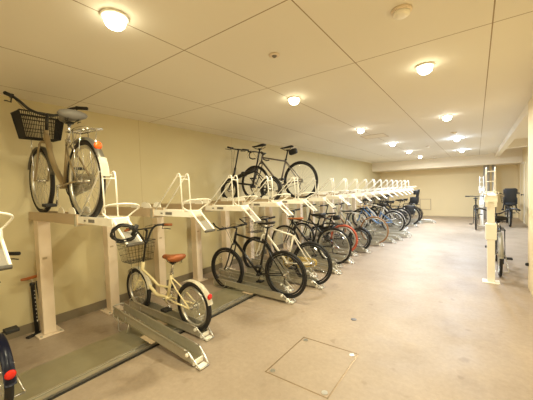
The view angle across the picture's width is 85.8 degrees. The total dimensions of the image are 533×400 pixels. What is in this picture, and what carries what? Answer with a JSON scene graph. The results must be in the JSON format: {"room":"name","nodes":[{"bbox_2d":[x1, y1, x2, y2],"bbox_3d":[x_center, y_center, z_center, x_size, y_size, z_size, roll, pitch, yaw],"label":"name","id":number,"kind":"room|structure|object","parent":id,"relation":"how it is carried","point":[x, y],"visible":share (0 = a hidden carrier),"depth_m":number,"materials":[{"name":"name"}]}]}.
{"room":"bicycle parking room","nodes":[
{"label":"bicycle parking room","id":0,"kind":"room"},
{"bbox_2d":[0,95,380,331],"bbox_3d":[0.438,-0.080,7.357,0.200,2.490,18.000,0,3,36],"label":"wall","id":1,"kind":"structure","parent":0,"point":[145,158],"depth_m":3.94,"materials":[{"name":"beige paint"}]},
{"bbox_2d":[0,213,379,339],"bbox_3d":[0.562,1.113,7.338,0.012,0.100,17.600,0,3,36],"label":"baseboard","id":2,"kind":"structure","parent":1,"relation":"attached to","point":[28,328],"depth_m":3.59,"materials":[{"name":"plastic"}]},
{"bbox_2d":[0,0,532,162],"bbox_3d":[2.236,-1.435,5.964,4.760,0.200,18.000,0,3,36],"label":"ceiling","id":3,"kind":"structure","parent":0,"point":[206,66],"depth_m":2.44,"materials":[{"name":"white paint"}]},
{"bbox_2d":[99,8,129,30],"bbox_3d":[-0.889,-1.034,1.675,0.156,0.076,0.156,0,3,36],"label":"recessed light","id":4,"kind":"object","parent":3,"relation":"in","point":[116,20],"visible":1,"depth_m":1.64,"materials":[{"name":"white glass"}]},
{"bbox_2d":[269,52,279,57],"bbox_3d":[0.054,-1.113,2.222,0.086,0.021,0.086,0,3,36],"label":"sprinkler","id":5,"kind":"object","parent":3,"relation":"attached to","point":[274,54],"visible":1,"depth_m":2.21,"materials":[{"name":"beige metal"}]},
{"bbox_2d":[287,96,300,104],"bbox_3d":[0.307,-1.133,3.300,0.156,0.076,0.156,0,3,36],"label":"recessed light","id":6,"kind":"object","parent":3,"relation":"in","point":[293,100],"visible":1,"depth_m":3.26,"materials":[{"name":"white glass"}]},
{"bbox_2d":[356,128,364,132],"bbox_3d":[1.696,-1.249,5.205,0.156,0.076,0.156,0,3,36],"label":"recessed light","id":7,"kind":"object","parent":3,"relation":"in","point":[360,130],"visible":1,"depth_m":5.16,"materials":[{"name":"white glass"}]},
{"bbox_2d":[360,133,387,138],"bbox_3d":[2.252,-1.335,6.020,0.460,0.004,0.460,0,3,36],"label":"ceiling hatch","id":8,"kind":"object","parent":3,"relation":"attached to","point":[381,134],"visible":1,"depth_m":6.00,"materials":[{"name":"beige paint"}]},
{"bbox_2d":[391,4,411,19],"bbox_3d":[0.797,-1.108,1.705,0.116,0.042,0.115,0,3,36],"label":"smoke detector","id":9,"kind":"object","parent":3,"relation":"attached to","point":[402,11],"visible":1,"depth_m":1.68,"materials":[{"name":"beige plastic"}]},
{"bbox_2d":[415,62,434,74],"bbox_3d":[1.382,-1.139,2.516,0.156,0.076,0.156,0,3,36],"label":"recessed light","id":10,"kind":"object","parent":3,"relation":"in","point":[424,68],"visible":1,"depth_m":2.48,"materials":[{"name":"white glass"}]},
{"bbox_2d":[442,115,452,120],"bbox_3d":[2.764,-1.255,4.413,0.156,0.076,0.156,0,3,36],"label":"recessed light","id":11,"kind":"object","parent":3,"relation":"in","point":[445,117],"visible":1,"depth_m":4.37,"materials":[{"name":"white glass"}]},
{"bbox_2d":[0,215,532,399],"bbox_3d":[2.663,1.250,5.816,5.600,0.200,18.000,0,3,36],"label":"floor","id":12,"kind":"structure","parent":0,"point":[427,326],"depth_m":2.77,"materials":[{"name":"concrete"}]},
{"bbox_2d":[0,212,13,270],"bbox_3d":[-2.086,0.633,1.974,1.977,1.628,0.220,0,3,36],"label":"bike rack","id":13,"kind":"object","parent":12,"relation":"on","point":[5,261],"visible":1,"depth_m":1.45,"materials":[{"name":"beige metal"}]},
{"bbox_2d":[20,275,40,338],"bbox_3d":[-2.445,1.110,3.007,0.111,0.623,0.176,-1,2,22],"label":"pump","id":14,"kind":"object","parent":12,"relation":"on","point":[32,284],"visible":0.77,"depth_m":3.02,"materials":[{"name":"black plastic"}]},
{"bbox_2d":[0,327,159,399],"bbox_3d":[-1.924,1.430,1.996,0.565,0.022,2.420,0,3,36],"label":"track","id":15,"kind":"object","parent":12,"relation":"on","point":[52,379],"visible":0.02,"depth_m":2.42,"materials":[{"name":"metal"}]},
{"bbox_2d":[0,252,25,399],"bbox_3d":[-2.179,0.936,2.196,1.463,0.945,0.588,0,3,36],"label":"bicycle","id":16,"kind":"object","parent":15,"relation":"on","point":[10,377],"visible":0.95,"depth_m":1.82,"materials":[{"name":"metal"}]},
{"bbox_2d":[113,303,208,370],"bbox_3d":[-1.084,1.262,2.762,1.410,0.239,0.200,0,3,36],"label":"bike rack","id":17,"kind":"object","parent":15,"relation":"on","point":[180,345],"visible":1,"depth_m":2.68,"materials":[{"name":"metal"}]},
{"bbox_2d":[28,171,143,339],"bbox_3d":[-1.677,0.599,2.535,1.977,1.628,0.220,0,3,36],"label":"bike rack","id":18,"kind":"object","parent":12,"relation":"on","point":[42,234],"visible":0.94,"depth_m":2.96,"materials":[{"name":"metal"}]},
{"bbox_2d":[3,91,109,216],"bbox_3d":[-1.891,-0.377,2.537,0.624,1.109,1.615,-3,3,-37],"label":"bicycle","id":19,"kind":"object","parent":18,"relation":"on","point":[75,184],"visible":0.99,"depth_m":2.49,"materials":[{"name":"metal"}]},
{"bbox_2d":[10,109,63,141],"bbox_3d":[-2.263,-0.722,2.844,0.271,0.250,0.369,3,4,36],"label":"basket","id":20,"kind":"object","parent":19,"relation":"on","point":[17,117],"depth_m":2.76,"materials":[{"name":"black plastic"}]},
{"bbox_2d":[78,215,128,226],"bbox_3d":[-1.711,0.160,2.532,1.650,0.057,0.124,0,3,36],"label":"tray","id":21,"kind":"object","parent":18,"relation":"on","point":[101,220],"depth_m":2.11,"materials":[{"name":"white metal"}]},
{"bbox_2d":[110,223,138,242],"bbox_3d":[-0.952,0.219,1.914,0.178,0.133,0.056,-3,2,-26],"label":"lock","id":22,"kind":"object","parent":18,"relation":"hanging from","point":[134,228],"visible":1,"depth_m":1.91,"materials":[{"name":"black plastic"}]},
{"bbox_2d":[99,173,215,314],"bbox_3d":[-1.278,0.565,3.084,1.977,1.628,0.220,0,3,36],"label":"bike rack","id":23,"kind":"object","parent":12,"relation":"on","point":[110,247],"visible":0.94,"depth_m":3.31,"materials":[{"name":"metal"}]},
{"bbox_2d":[154,209,201,216],"bbox_3d":[-1.311,0.126,3.081,1.650,0.057,0.124,0,3,36],"label":"tray","id":24,"kind":"object","parent":23,"relation":"on","point":[157,212],"depth_m":2.67,"materials":[{"name":"white metal"}]},
{"bbox_2d":[129,296,213,340],"bbox_3d":[-1.130,1.300,3.219,1.423,0.136,0.200,0,3,36],"label":"bike rack","id":25,"kind":"object","parent":12,"relation":"on","point":[173,318],"visible":0.77,"depth_m":3.15,"materials":[{"name":"metal"}]},
{"bbox_2d":[116,223,212,331],"bbox_3d":[-1.177,0.822,3.224,1.562,1.052,0.608,0,3,36],"label":"bicycle","id":26,"kind":"object","parent":25,"relation":"on","point":[145,277],"visible":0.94,"depth_m":3.14,"materials":[{"name":"metal"}]},
{"bbox_2d":[116,237,155,263],"bbox_3d":[-1.608,0.620,3.526,0.267,0.247,0.366,0,3,36],"label":"basket","id":27,"kind":"object","parent":26,"relation":"on","point":[142,260],"depth_m":3.47,"materials":[{"name":"black metal"}]},
{"bbox_2d":[150,175,261,295],"bbox_3d":[-0.877,0.532,3.632,1.977,1.628,0.220,0,3,36],"label":"bike rack","id":28,"kind":"object","parent":12,"relation":"on","point":[158,232],"visible":0.85,"depth_m":3.87,"materials":[{"name":"metal"}]},
{"bbox_2d":[205,205,248,210],"bbox_3d":[-0.911,0.093,3.630,1.650,0.057,0.124,0,3,36],"label":"tray","id":29,"kind":"object","parent":28,"relation":"on","point":[208,207],"depth_m":3.24,"materials":[{"name":"white metal"}]},
{"bbox_2d":[142,269,295,337],"bbox_3d":[-0.447,1.307,4.023,0.565,0.022,2.560,0,3,36],"label":"track","id":30,"kind":"object","parent":12,"relation":"on","point":[224,299],"visible":0.29,"depth_m":3.67,"materials":[{"name":"metal"}]},
{"bbox_2d":[246,266,324,288],"bbox_3d":[0.228,1.206,4.540,1.423,0.136,0.200,0,3,36],"label":"bike rack","id":31,"kind":"object","parent":30,"relation":"on","point":[310,280],"visible":0.66,"depth_m":4.37,"materials":[{"name":"metal"}]},
{"bbox_2d":[242,216,332,284],"bbox_3d":[0.234,0.756,4.508,1.670,1.002,0.564,0,3,36],"label":"bicycle","id":32,"kind":"object","parent":31,"relation":"on","point":[308,262],"visible":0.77,"depth_m":4.36,"materials":[{"name":"white metal"}]},
{"bbox_2d":[243,216,268,232],"bbox_3d":[-0.189,0.404,4.795,0.267,0.247,0.366,0,3,36],"label":"basket","id":33,"kind":"object","parent":32,"relation":"on","point":[257,230],"depth_m":4.76,"materials":[{"name":"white metal"}]},
{"bbox_2d":[189,176,293,281],"bbox_3d":[-0.477,0.499,4.181,1.977,1.628,0.220,0,3,36],"label":"bike rack","id":34,"kind":"object","parent":12,"relation":"on","point":[195,226],"visible":0.84,"depth_m":4.61,"materials":[{"name":"metal"}]},
{"bbox_2d":[243,202,281,206],"bbox_3d":[-0.511,0.060,4.179,1.650,0.057,0.124,0,3,36],"label":"tray","id":35,"kind":"object","parent":34,"relation":"on","point":[253,204],"depth_m":3.77,"materials":[{"name":"white metal"}]},
{"bbox_2d":[213,275,295,303],"bbox_3d":[-0.236,1.240,4.038,1.423,0.136,0.200,0,3,36],"label":"bike rack","id":36,"kind":"object","parent":12,"relation":"on","point":[250,288],"visible":0.88,"depth_m":3.98,"materials":[{"name":"metal"}]},
{"bbox_2d":[211,219,306,298],"bbox_3d":[-0.256,0.804,3.900,0.621,1.035,1.555,-4,3,-43],"label":"bicycle","id":37,"kind":"object","parent":36,"relation":"on","point":[294,257],"visible":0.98,"depth_m":3.85,"materials":[{"name":"black metal"}]},
{"bbox_2d":[219,268,293,291],"bbox_3d":[-0.224,1.224,4.462,1.423,0.136,0.200,0,3,36],"label":"bike rack","id":38,"kind":"object","parent":12,"relation":"on","point":[250,277],"visible":0.69,"depth_m":4.40,"materials":[{"name":"metal"}]},
{"bbox_2d":[216,177,317,269],"bbox_3d":[-0.078,0.465,4.730,1.977,1.628,0.220,0,3,36],"label":"bike rack","id":39,"kind":"object","parent":12,"relation":"on","point":[225,218],"visible":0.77,"depth_m":5.15,"materials":[{"name":"metal"}]},
{"bbox_2d":[221,143,281,199],"bbox_3d":[-0.316,-0.435,4.849,1.330,0.954,0.525,0,3,36],"label":"bicycle","id":40,"kind":"object","parent":39,"relation":"on","point":[254,170],"visible":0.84,"depth_m":4.79,"materials":[{"name":"black metal"}]},
{"bbox_2d":[271,199,303,203],"bbox_3d":[-0.111,0.026,4.728,1.650,0.057,0.124,0,3,36],"label":"tray","id":41,"kind":"object","parent":39,"relation":"on","point":[291,201],"depth_m":4.32,"materials":[{"name":"white metal"}]},
{"bbox_2d":[248,258,317,276],"bbox_3d":[0.223,1.187,5.076,1.423,0.136,0.200,0,3,36],"label":"bike rack","id":42,"kind":"object","parent":12,"relation":"on","point":[308,270],"visible":0.56,"depth_m":5.02,"materials":[{"name":"metal"}]},
{"bbox_2d":[245,177,336,261],"bbox_3d":[0.322,0.432,5.279,1.977,1.628,0.220,0,3,36],"label":"bike rack","id":43,"kind":"object","parent":12,"relation":"on","point":[248,234],"visible":0.6,"depth_m":5.70,"materials":[{"name":"metal"}]},
{"bbox_2d":[242,145,317,197],"bbox_3d":[0.164,-0.484,5.338,1.710,0.982,0.468,0,3,36],"label":"bicycle","id":44,"kind":"object","parent":43,"relation":"on","point":[293,151],"visible":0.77,"depth_m":5.19,"materials":[{"name":"black metal"}]},
{"bbox_2d":[293,198,320,200],"bbox_3d":[0.289,-0.007,5.277,1.650,0.057,0.124,0,3,36],"label":"tray","id":45,"kind":"object","parent":43,"relation":"on","point":[308,199],"depth_m":4.86,"materials":[{"name":"white metal"}]},
{"bbox_2d":[264,178,350,255],"bbox_3d":[0.722,0.399,5.828,1.977,1.628,0.220,0,3,36],"label":"bike rack","id":46,"kind":"object","parent":12,"relation":"on","point":[268,210],"visible":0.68,"depth_m":5.86,"materials":[{"name":"metal"}]},
{"bbox_2d":[311,196,336,198],"bbox_3d":[0.689,-0.041,5.826,1.650,0.057,0.124,0,3,36],"label":"tray","id":47,"kind":"object","parent":46,"relation":"on","point":[328,197],"depth_m":5.41,"materials":[{"name":"white metal"}]},
{"bbox_2d":[276,253,341,267],"bbox_3d":[0.769,1.149,5.604,1.423,0.136,0.200,0,3,36],"label":"bike rack","id":48,"kind":"object","parent":12,"relation":"on","point":[320,259],"visible":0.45,"depth_m":5.36,"materials":[{"name":"metal"}]},
{"bbox_2d":[272,208,351,264],"bbox_3d":[0.787,0.683,5.563,1.730,1.007,0.584,0,3,36],"label":"bicycle","id":49,"kind":"object","parent":48,"relation":"on","point":[317,215],"visible":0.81,"depth_m":5.39,"materials":[{"name":"metal"}]},
{"bbox_2d":[265,337,358,398],"bbox_3d":[0.385,1.349,2.384,0.540,0.004,0.640,0,3,36],"label":"floor hatch","id":50,"kind":"object","parent":12,"relation":"on","point":[324,392],"visible":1,"depth_m":2.28,"materials":[{"name":"metal"}]},
{"bbox_2d":[280,178,362,249],"bbox_3d":[1.122,0.365,6.377,1.977,1.628,0.220,0,3,36],"label":"bike rack","id":51,"kind":"object","parent":12,"relation":"on","point":[285,220],"visible":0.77,"depth_m":6.81,"materials":[{"name":"metal"}]},
{"bbox_2d":[326,195,353,197],"bbox_3d":[1.089,-0.074,6.375,1.650,0.057,0.124,0,3,36],"label":"tray","id":52,"kind":"object","parent":51,"relation":"on","point":[344,196],"depth_m":5.91,"materials":[{"name":"white metal"}]},
{"bbox_2d":[291,249,354,263],"bbox_3d":[1.064,1.132,5.822,1.423,0.136,0.200,0,3,36],"label":"bike rack","id":53,"kind":"object","parent":12,"relation":"on","point":[333,256],"visible":0.34,"depth_m":5.68,"materials":[{"name":"metal"}]},
{"bbox_2d":[303,244,357,255],"bbox_3d":[1.309,1.102,6.397,1.423,0.136,0.200,0,3,36],"label":"bike rack","id":54,"kind":"object","parent":12,"relation":"on","point":[340,251],"visible":0.34,"depth_m":6.21,"materials":[{"name":"metal"}]},
{"bbox_2d":[291,204,357,250],"bbox_3d":[1.225,0.617,6.429,1.621,1.048,0.584,0,3,36],"label":"bicycle","id":55,"kind":"object","parent":54,"relation":"on","point":[337,217],"visible":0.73,"depth_m":6.29,"materials":[{"name":"metal"}]},
{"bbox_2d":[296,179,372,242],"bbox_3d":[1.522,0.332,6.926,1.977,1.628,0.220,0,3,36],"label":"bike rack","id":56,"kind":"object","parent":12,"relation":"on","point":[299,212],"visible":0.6,"depth_m":7.34,"materials":[{"name":"metal"}]},
{"bbox_2d":[310,238,362,245],"bbox_3d":[1.681,1.065,7.078,1.423,0.136,0.200,0,3,36],"label":"bike rack","id":57,"kind":"object","parent":12,"relation":"on","point":[337,242],"visible":0.14,"depth_m":6.99,"materials":[{"name":"metal"}]},
{"bbox_2d":[315,241,370,252],"bbox_3d":[1.666,1.082,6.632,1.423,0.136,0.200,0,3,36],"label":"bike rack","id":58,"kind":"object","parent":12,"relation":"on","point":[358,248],"visible":0.41,"depth_m":6.39,"materials":[{"name":"metal"}]},
{"bbox_2d":[309,204,371,248],"bbox_3d":[1.639,0.607,6.622,1.512,1.028,0.584,0,3,36],"label":"bicycle","id":59,"kind":"object","parent":58,"relation":"on","point":[367,233],"visible":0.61,"depth_m":6.45,"materials":[{"name":"black metal"}]},
{"bbox_2d":[309,179,380,233],"bbox_3d":[1.922,0.298,7.475,1.977,1.628,0.220,0,3,36],"label":"bike rack","id":60,"kind":"object","parent":12,"relation":"on","point":[312,218],"visible":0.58,"depth_m":7.37,"materials":[{"name":"metal"}]},
{"bbox_2d":[320,179,387,230],"bbox_3d":[2.322,0.265,8.024,1.977,1.628,0.220,0,3,36],"label":"bike rack","id":61,"kind":"object","parent":12,"relation":"on","point":[322,208],"visible":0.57,"depth_m":7.92,"materials":[{"name":"metal"}]},
{"bbox_2d":[328,180,393,224],"bbox_3d":[2.722,0.232,8.573,1.977,1.628,0.220,0,3,36],"label":"bike rack","id":62,"kind":"object","parent":12,"relation":"on","point":[331,210],"visible":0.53,"depth_m":8.99,"materials":[{"name":"metal"}]},
{"bbox_2d":[338,180,398,230],"bbox_3d":[3.122,0.198,9.122,1.977,1.628,0.220,0,3,36],"label":"bike rack","id":63,"kind":"object","parent":12,"relation":"on","point":[389,191],"visible":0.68,"depth_m":9.50,"materials":[{"name":"metal"}]},
{"bbox_2d":[345,180,403,224],"bbox_3d":[3.522,0.165,9.671,1.977,1.628,0.220,0,3,36],"label":"bike rack","id":64,"kind":"object","parent":12,"relation":"on","point":[347,207],"visible":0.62,"depth_m":10.10,"materials":[{"name":"metal"}]},
{"bbox_2d":[352,180,407,225],"bbox_3d":[3.922,0.132,10.220,1.977,1.628,0.220,0,3,36],"label":"bike rack","id":65,"kind":"object","parent":12,"relation":"on","point":[353,199],"visible":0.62,"depth_m":10.66,"materials":[{"name":"metal"}]},
{"bbox_2d":[357,180,411,223],"bbox_3d":[4.322,0.098,10.768,1.977,1.628,0.220,0,3,36],"label":"bike rack","id":66,"kind":"object","parent":12,"relation":"on","point":[359,197],"visible":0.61,"depth_m":11.19,"materials":[{"name":"metal"}]},
{"bbox_2d":[363,180,413,218],"bbox_3d":[4.722,0.065,11.317,1.977,1.628,0.220,0,3,36],"label":"bike rack","id":67,"kind":"object","parent":12,"relation":"on","point":[404,180],"visible":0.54,"depth_m":10.97,"materials":[{"name":"metal"}]},
{"bbox_2d":[368,180,416,219],"bbox_3d":[5.122,0.032,11.866,1.977,1.628,0.220,0,3,36],"label":"bike rack","id":68,"kind":"object","parent":12,"relation":"on","point":[369,196],"visible":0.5,"depth_m":11.80,"materials":[{"name":"metal"}]},
{"bbox_2d":[398,218,435,222],"bbox_3d":[5.673,0.788,11.028,1.423,0.136,0.200,0,3,36],"label":"bike rack","id":69,"kind":"object","parent":12,"relation":"on","point":[421,220],"visible":0.44,"depth_m":10.79,"materials":[{"name":"metal"}]},
{"bbox_2d":[465,195,483,229],"bbox_3d":[6.729,0.375,9.261,0.584,1.028,1.690,0,3,36],"label":"bicycle","id":70,"kind":"object","parent":12,"relation":"on","point":[475,198],"visible":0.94,"depth_m":8.95,"materials":[{"name":"metal"}]},
{"bbox_2d":[478,176,484,225],"bbox_3d":[7.525,-0.001,10.085,0.200,1.666,1.666,0,3,36],"label":"bike rack","id":71,"kind":"object","parent":12,"relation":"on","point":[481,188],"visible":0.93,"depth_m":9.59,"materials":[{"name":"white metal"}]},
{"bbox_2d":[483,165,489,218],"bbox_3d":[8.683,-0.309,11.369,0.228,2.110,0.228,0,3,36],"label":"bike rack","id":72,"kind":"object","parent":12,"relation":"on","point":[485,166],"visible":0.33,"depth_m":11.31,"materials":[{"name":"white metal"}]},
{"bbox_2d":[482,167,499,284],"bbox_3d":[3.558,0.331,4.597,0.200,1.666,1.666,0,3,36],"label":"bike rack","id":73,"kind":"object","parent":12,"relation":"on","point":[490,198],"visible":1,"depth_m":4.11,"materials":[{"name":"white metal"}]},
{"bbox_2d":[483,191,496,195],"bbox_3d":[3.592,-0.110,4.648,0.124,0.029,1.500,0,3,36],"label":"tray","id":74,"kind":"object","parent":73,"relation":"on","point":[488,193],"depth_m":4.33,"materials":[{"name":"white metal"}]},
{"bbox_2d":[492,165,496,215],"bbox_3d":[8.906,-0.312,11.268,0.148,2.110,0.148,0,3,36],"label":"bike rack","id":75,"kind":"object","parent":12,"relation":"on","point":[493,166],"visible":0.3,"depth_m":11.23,"materials":[{"name":"white metal"}]},
{"bbox_2d":[475,208,520,276],"bbox_3d":[3.870,0.648,4.819,0.606,0.996,1.730,0,3,36],"label":"bicycle","id":76,"kind":"object","parent":12,"relation":"on","point":[500,255],"visible":0.78,"depth_m":4.43,"materials":[{"name":"metal"}]},
{"bbox_2d":[497,188,519,226],"bbox_3d":[8.039,0.216,9.566,0.606,1.237,1.722,0,3,36],"label":"bicycle","id":77,"kind":"object","parent":12,"relation":"on","point":[510,198],"visible":0.91,"depth_m":9.02,"materials":[{"name":"metal"}]},
{"bbox_3d":[2.782,1.038,8.454,0.565,0.022,8.380,0,3,36],"label":"track","id":78,"kind":"object","parent":12,"relation":"on","visible":0},
{"bbox_2d":[273,256,341,274],"bbox_3d":[0.655,1.168,5.193,1.423,0.136,0.200,0,3,36],"label":"bike rack","id":79,"kind":"object","parent":78,"relation":"on","point":[324,267],"visible":0.28,"depth_m":4.92,"materials":[{"name":"metal"}]},
{"bbox_2d":[329,237,383,245],"bbox_3d":[2.218,1.039,7.304,1.423,0.136,0.200,0,3,36],"label":"bike rack","id":80,"kind":"object","parent":78,"relation":"on","point":[373,242],"visible":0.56,"depth_m":7.04,"materials":[{"name":"metal"}]},
{"bbox_2d":[324,202,388,242],"bbox_3d":[2.179,0.573,7.304,1.729,1.008,0.584,0,3,36],"label":"bicycle","id":81,"kind":"object","parent":80,"relation":"on","point":[373,230],"visible":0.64,"depth_m":7.12,"materials":[{"name":"metal"}]},
{"bbox_2d":[347,234,396,242],"bbox_3d":[2.658,1.014,7.602,1.423,0.136,0.200,0,3,36],"label":"bike rack","id":82,"kind":"object","parent":78,"relation":"on","point":[388,239],"visible":0.48,"depth_m":7.38,"materials":[{"name":"metal"}]},
{"bbox_2d":[357,232,402,240],"bbox_3d":[2.979,0.991,7.924,1.423,0.136,0.200,0,3,36],"label":"bike rack","id":83,"kind":"object","parent":78,"relation":"on","point":[372,234],"visible":0.52,"depth_m":7.71,"materials":[{"name":"metal"}]},
{"bbox_2d":[363,225,406,230],"bbox_3d":[3.758,0.914,9.334,1.423,0.136,0.200,0,3,36],"label":"bike rack","id":84,"kind":"object","parent":78,"relation":"on","point":[372,226],"visible":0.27,"depth_m":9.31,"materials":[{"name":"metal"}]},
{"bbox_2d":[352,198,405,227],"bbox_3d":[3.614,0.438,9.410,1.730,1.029,0.584,0,3,36],"label":"bicycle","id":85,"kind":"object","parent":84,"relation":"on","point":[392,206],"visible":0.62,"depth_m":9.29,"materials":[{"name":"black metal"}]},
{"bbox_2d":[364,223,408,228],"bbox_3d":[4.041,0.887,9.807,1.423,0.136,0.200,0,3,36],"label":"bike rack","id":86,"kind":"object","parent":78,"relation":"on","point":[364,223],"visible":0.32,"depth_m":9.66,"materials":[{"name":"metal"}]},
{"bbox_2d":[359,197,411,226],"bbox_3d":[3.986,0.407,9.818,1.731,1.036,0.606,0,3,36],"label":"bicycle","id":87,"kind":"object","parent":86,"relation":"on","point":[393,201],"visible":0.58,"depth_m":9.68,"materials":[{"name":"metal"}]},
{"bbox_2d":[363,228,411,234],"bbox_3d":[3.565,0.947,8.609,1.423,0.136,0.200,0,3,36],"label":"bike rack","id":88,"kind":"object","parent":78,"relation":"on","point":[403,231],"visible":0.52,"depth_m":8.45,"materials":[{"name":"metal"}]},
{"bbox_2d":[348,199,405,230],"bbox_3d":[3.292,0.478,8.780,1.731,1.016,0.606,0,3,36],"label":"bicycle","id":89,"kind":"object","parent":88,"relation":"on","point":[383,204],"visible":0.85,"depth_m":8.64,"materials":[{"name":"metal"}]},
{"bbox_2d":[369,231,410,237],"bbox_3d":[3.354,0.966,8.269,1.423,0.136,0.200,0,3,36],"label":"bike rack","id":90,"kind":"object","parent":78,"relation":"on","point":[401,234],"visible":0.49,"depth_m":8.06,"materials":[{"name":"metal"}]},
{"bbox_2d":[379,221,416,226],"bbox_3d":[4.604,0.850,10.324,1.423,0.136,0.200,0,3,36],"label":"bike rack","id":91,"kind":"object","parent":78,"relation":"on","point":[398,223],"visible":0.47,"depth_m":10.16,"materials":[{"name":"metal"}]},
{"bbox_2d":[369,195,420,223],"bbox_3d":[4.536,0.360,10.343,1.782,1.057,0.606,0,3,36],"label":"bicycle","id":92,"kind":"object","parent":91,"relation":"on","point":[412,209],"visible":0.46,"depth_m":10.00,"materials":[{"name":"metal"}]},
{"bbox_2d":[389,219,422,223],"bbox_3d":[5.144,0.807,10.981,1.423,0.136,0.200,0,3,36],"label":"bike rack","id":93,"kind":"object","parent":78,"relation":"on","point":[397,219],"visible":0.32,"depth_m":10.72,"materials":[{"name":"metal"}]},
{"bbox_2d":[375,189,422,220],"bbox_3d":[5.017,0.228,11.038,1.742,1.237,0.606,0,3,36],"label":"bicycle","id":94,"kind":"object","parent":93,"relation":"on","point":[415,200],"visible":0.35,"depth_m":10.61,"materials":[{"name":"metal"}]},
{"bbox_2d":[381,164,517,215],"bbox_3d":[7.854,-0.530,12.951,5.200,2.490,0.200,0,3,36],"label":"wall","id":95,"kind":"structure","parent":0,"point":[447,189],"depth_m":12.69,"materials":[{"name":"paint"}]},
{"bbox_2d":[420,199,430,209],"bbox_3d":[7.304,0.203,13.260,0.460,0.500,0.017,0,3,36],"label":"hatch","id":96,"kind":"object","parent":95,"relation":"attached to","point":[425,203],"visible":0.77,"depth_m":13.25,"materials":[{"name":"beige metal"}]},
{"bbox_2d":[372,148,522,172],"bbox_3d":[7.332,-1.603,12.244,5.200,0.500,1.450,0,3,36],"label":"trim","id":97,"kind":"structure","parent":95,"relation":"attached to","point":[509,156],"depth_m":11.41,"materials":[{"name":"paint"}]},
{"bbox_2d":[415,214,517,217],"bbox_3d":[7.831,0.679,12.909,5.200,0.080,0.012,0,3,36],"label":"baseboard","id":98,"kind":"structure","parent":95,"relation":"attached to","point":[415,214],"depth_m":12.70,"materials":[{"name":"paint"}]},
{"bbox_2d":[507,125,527,148],"bbox_3d":[6.783,-1.749,7.451,0.840,0.180,10.220,0,3,36],"label":"ceiling","id":99,"kind":"structure","parent":0,"point":[524,133],"depth_m":7.30,"materials":[{"name":"paint"}]},
{"bbox_2d":[518,147,527,225],"bbox_3d":[7.146,-0.362,7.394,0.200,2.610,10.020,0,3,36],"label":"wall","id":100,"kind":"structure","parent":0,"point":[525,149],"depth_m":9.54,"materials":[{"name":"paint"}]},
{"bbox_2d":[506,138,527,148],"bbox_3d":[7.038,-1.581,7.969,0.640,0.210,0.300,0,3,36],"label":"trim","id":101,"kind":"structure","parent":100,"relation":"attached to","point":[523,142],"depth_m":7.89,"materials":[{"name":"paint"}]},
{"bbox_2d":[520,161,524,223],"bbox_3d":[8.985,-0.274,10.160,0.087,2.110,1.000,0,3,36],"label":"door","id":102,"kind":"structure","parent":100,"relation":"in","point":[522,165],"depth_m":10.09,"materials":[{"name":"paint"}]},
{"bbox_2d":[528,96,532,295],"bbox_3d":[1.545,0.081,0.353,0.960,2.610,7.980,0,3,36],"label":"wall","id":103,"kind":"structure","parent":0,"point":[530,103],"depth_m":3.68,"materials":[{"name":"paint"}]},
{"bbox_2d":[495,103,527,156],"bbox_3d":[5.975,-1.501,7.156,0.120,0.240,8.370,0,3,36],"label":"trim","id":104,"kind":"structure","parent":103,"relation":"attached to","point":[521,122],"depth_m":5.32,"materials":[{"name":"paint"}]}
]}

